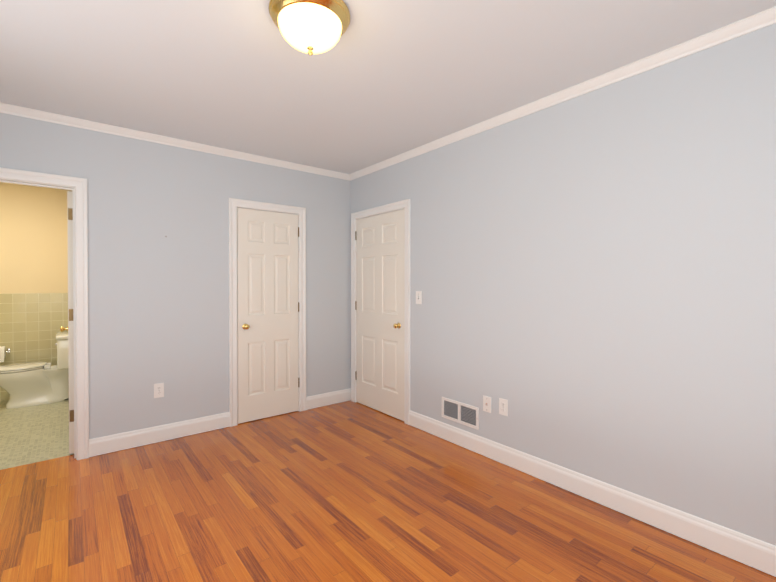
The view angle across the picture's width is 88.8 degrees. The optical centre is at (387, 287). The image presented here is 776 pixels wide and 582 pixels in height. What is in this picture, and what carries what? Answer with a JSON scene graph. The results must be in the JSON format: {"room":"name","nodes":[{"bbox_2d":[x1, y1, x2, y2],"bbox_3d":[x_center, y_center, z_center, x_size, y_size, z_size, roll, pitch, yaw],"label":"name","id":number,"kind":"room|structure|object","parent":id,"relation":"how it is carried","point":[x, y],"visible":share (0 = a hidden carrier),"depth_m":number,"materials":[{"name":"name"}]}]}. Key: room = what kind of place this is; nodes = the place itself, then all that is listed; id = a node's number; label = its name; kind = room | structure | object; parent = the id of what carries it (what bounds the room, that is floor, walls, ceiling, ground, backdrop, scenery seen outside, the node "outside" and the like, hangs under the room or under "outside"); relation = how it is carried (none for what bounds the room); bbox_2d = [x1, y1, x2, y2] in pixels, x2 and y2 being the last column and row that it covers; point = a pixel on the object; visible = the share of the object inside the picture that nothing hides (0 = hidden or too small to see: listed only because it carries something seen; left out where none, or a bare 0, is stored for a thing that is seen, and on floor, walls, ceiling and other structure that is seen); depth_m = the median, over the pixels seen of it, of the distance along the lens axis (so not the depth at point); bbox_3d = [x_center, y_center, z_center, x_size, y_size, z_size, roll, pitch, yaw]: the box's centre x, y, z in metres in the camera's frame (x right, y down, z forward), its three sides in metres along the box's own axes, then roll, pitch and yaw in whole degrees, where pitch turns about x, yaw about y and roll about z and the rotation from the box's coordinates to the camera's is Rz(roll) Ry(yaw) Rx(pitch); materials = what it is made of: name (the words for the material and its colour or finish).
{"room":"empty bedroom","nodes":[
{"label":"empty bedroom","id":0,"kind":"room"},
{"bbox_2d":[0,182,71,400],"bbox_3d":[-4.324,0.004,4.378,1.440,2.480,0.120,0,1,-39],"label":"wall","id":1,"kind":"structure","parent":0,"point":[33,270],"depth_m":4.51,"materials":[{"name":"beige paint"}]},
{"bbox_2d":[0,346,9,361],"bbox_3d":[-4.224,0.718,4.292,0.174,0.164,0.147,0,1,-39],"label":"holder","id":2,"kind":"object","parent":1,"relation":"attached to","point":[3,351],"visible":0.98,"depth_m":4.27,"materials":[{"name":"white"}]},
{"bbox_2d":[0,398,73,469],"bbox_3d":[-3.618,1.302,3.509,1.740,0.100,2.375,0,1,-39],"label":"floor","id":3,"kind":"structure","parent":0,"point":[33,434],"depth_m":3.41,"materials":[{"name":"tile"}]},
{"bbox_2d":[0,331,68,408],"bbox_3d":[-3.774,0.878,4.274,0.774,0.734,0.492,0,1,-39],"label":"toilet","id":4,"kind":"object","parent":3,"relation":"on","point":[26,384],"visible":0.79,"depth_m":4.20,"materials":[{"name":"white ceramic"}]},
{"bbox_2d":[0,113,350,438],"bbox_3d":[-1.739,0.013,3.392,3.540,2.480,0.120,0,1,-39],"label":"wall","id":5,"kind":"structure","parent":0,"point":[158,306],"depth_m":3.27,"materials":[{"name":"grey paint"}]},
{"bbox_2d":[0,167,88,459],"bbox_3d":[-2.593,0.230,2.710,0.860,2.058,0.158,0,1,-39],"label":"door frame","id":6,"kind":"structure","parent":5,"relation":"attached to","point":[77,186],"depth_m":2.89,"materials":[{"name":"white wood"}]},
{"bbox_2d":[60,191,73,453],"bbox_3d":[-2.595,0.260,3.244,0.149,1.972,0.713,0,1,-39],"label":"bathroom door","id":7,"kind":"structure","parent":5,"relation":"in","point":[69,328],"depth_m":2.97,"materials":[{"name":"white paint"}]},
{"bbox_2d":[154,383,163,397],"bbox_3d":[-1.861,0.835,3.219,0.072,0.116,0.010,0,1,-39],"label":"outlet","id":8,"kind":"object","parent":5,"relation":"attached to","point":[158,390],"visible":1,"depth_m":3.22,"materials":[{"name":"white plastic"}]},
{"bbox_2d":[89,412,229,456],"bbox_3d":[-1.820,1.186,3.251,1.012,0.130,0.015,0,1,-39],"label":"baseboard","id":9,"kind":"structure","parent":5,"relation":"attached to","point":[136,438],"depth_m":3.20,"materials":[{"name":"white wood"}]},
{"bbox_2d":[0,102,347,179],"bbox_3d":[-1.688,-1.199,3.318,3.180,0.055,0.042,0,1,-39],"label":"crown molding","id":10,"kind":"structure","parent":5,"relation":"attached to","point":[6,108],"depth_m":3.16,"materials":[{"name":"white wood"}]},
{"bbox_2d":[229,198,305,426],"bbox_3d":[-1.168,0.220,3.840,0.754,2.058,0.139,0,1,-39],"label":"door frame","id":11,"kind":"structure","parent":5,"relation":"attached to","point":[235,204],"depth_m":3.65,"materials":[{"name":"white wood"}]},
{"bbox_2d":[237,208,298,423],"bbox_3d":[-1.127,0.256,3.795,0.607,1.972,0.092,0,1,-39],"label":"closet door","id":12,"kind":"structure","parent":5,"relation":"in","point":[267,299],"depth_m":3.79,"materials":[{"name":"white paint"}]},
{"bbox_2d":[306,388,350,409],"bbox_3d":[-0.623,1.178,4.210,0.548,0.130,0.015,0,1,-39],"label":"baseboard","id":13,"kind":"structure","parent":5,"relation":"attached to","point":[315,401],"depth_m":4.19,"materials":[{"name":"white wood"}]},
{"bbox_2d":[0,400,775,581],"bbox_3d":[-0.535,1.320,1.501,4.040,0.100,4.615,0,1,-39],"label":"floor","id":14,"kind":"structure","parent":0,"point":[348,491],"depth_m":2.17,"materials":[{"name":"brown wood"}]},
{"bbox_2d":[0,0,775,173],"bbox_3d":[-1.278,-1.268,2.405,4.040,0.100,6.990,0,1,-39],"label":"ceiling","id":15,"kind":"structure","parent":0,"point":[380,81],"depth_m":2.15,"materials":[{"name":"white paint"}]},
{"bbox_2d":[269,0,349,55],"bbox_3d":[-0.344,-1.121,1.752,0.352,0.183,0.352,0,1,-39],"label":"ceiling light fixture","id":16,"kind":"object","parent":15,"relation":"attached to","point":[310,27],"visible":1,"depth_m":1.67,"materials":[{"name":"white glass"}]},
{"bbox_2d":[350,23,775,545],"bbox_3d":[1.035,0.019,2.664,0.120,2.480,4.485,0,1,-39],"label":"wall","id":17,"kind":"structure","parent":0,"point":[593,276],"depth_m":2.22,"materials":[{"name":"grey paint"}]},
{"bbox_2d":[355,209,404,420],"bbox_3d":[-0.104,0.254,3.976,0.092,1.972,0.805,0,1,-39],"label":"hall door","id":18,"kind":"structure","parent":17,"relation":"in","point":[380,297],"depth_m":3.95,"materials":[{"name":"white paint"}]},
{"bbox_2d":[351,199,409,424],"bbox_3d":[-0.055,0.219,4.011,0.139,2.058,0.952,0,1,-39],"label":"door frame","id":19,"kind":"structure","parent":17,"relation":"attached to","point":[391,207],"depth_m":3.72,"materials":[{"name":"white wood"}]},
{"bbox_2d":[416,291,421,303],"bbox_3d":[0.268,0.087,3.512,0.018,0.116,0.072,0,1,-39],"label":"light switch","id":20,"kind":"object","parent":17,"relation":"attached to","point":[418,297],"visible":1,"depth_m":3.50,"materials":[{"name":"white plastic"}]},
{"bbox_2d":[442,397,478,429],"bbox_3d":[0.567,0.993,3.152,0.010,0.168,0.380,0,1,-39],"label":"air vent","id":21,"kind":"object","parent":17,"relation":"in","point":[461,413],"visible":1,"depth_m":3.14,"materials":[{"name":"white metal"}]},
{"bbox_2d":[483,395,490,412],"bbox_3d":[0.732,0.865,2.940,0.018,0.116,0.072,0,1,-39],"label":"outlet","id":22,"kind":"object","parent":17,"relation":"attached to","point":[486,403],"visible":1,"depth_m":2.94,"materials":[{"name":"white plastic"}]},
{"bbox_2d":[499,398,507,415],"bbox_3d":[0.824,0.853,2.831,0.010,0.116,0.072,0,1,-39],"label":"outlet","id":23,"kind":"object","parent":17,"relation":"attached to","point":[503,406],"visible":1,"depth_m":2.83,"materials":[{"name":"white plastic"}]},
{"bbox_2d":[348,6,775,180],"bbox_3d":[0.934,-1.193,2.650,0.042,0.055,4.365,0,1,-39],"label":"crown molding","id":24,"kind":"structure","parent":17,"relation":"attached to","point":[752,23],"depth_m":2.26,"materials":[{"name":"white wood"}]},
{"bbox_2d":[409,410,775,576],"bbox_3d":[1.253,1.195,2.293,0.015,0.130,3.377,0,1,-39],"label":"baseboard","id":25,"kind":"structure","parent":17,"relation":"attached to","point":[755,553],"depth_m":2.21,"materials":[{"name":"white wood"}]}
]}

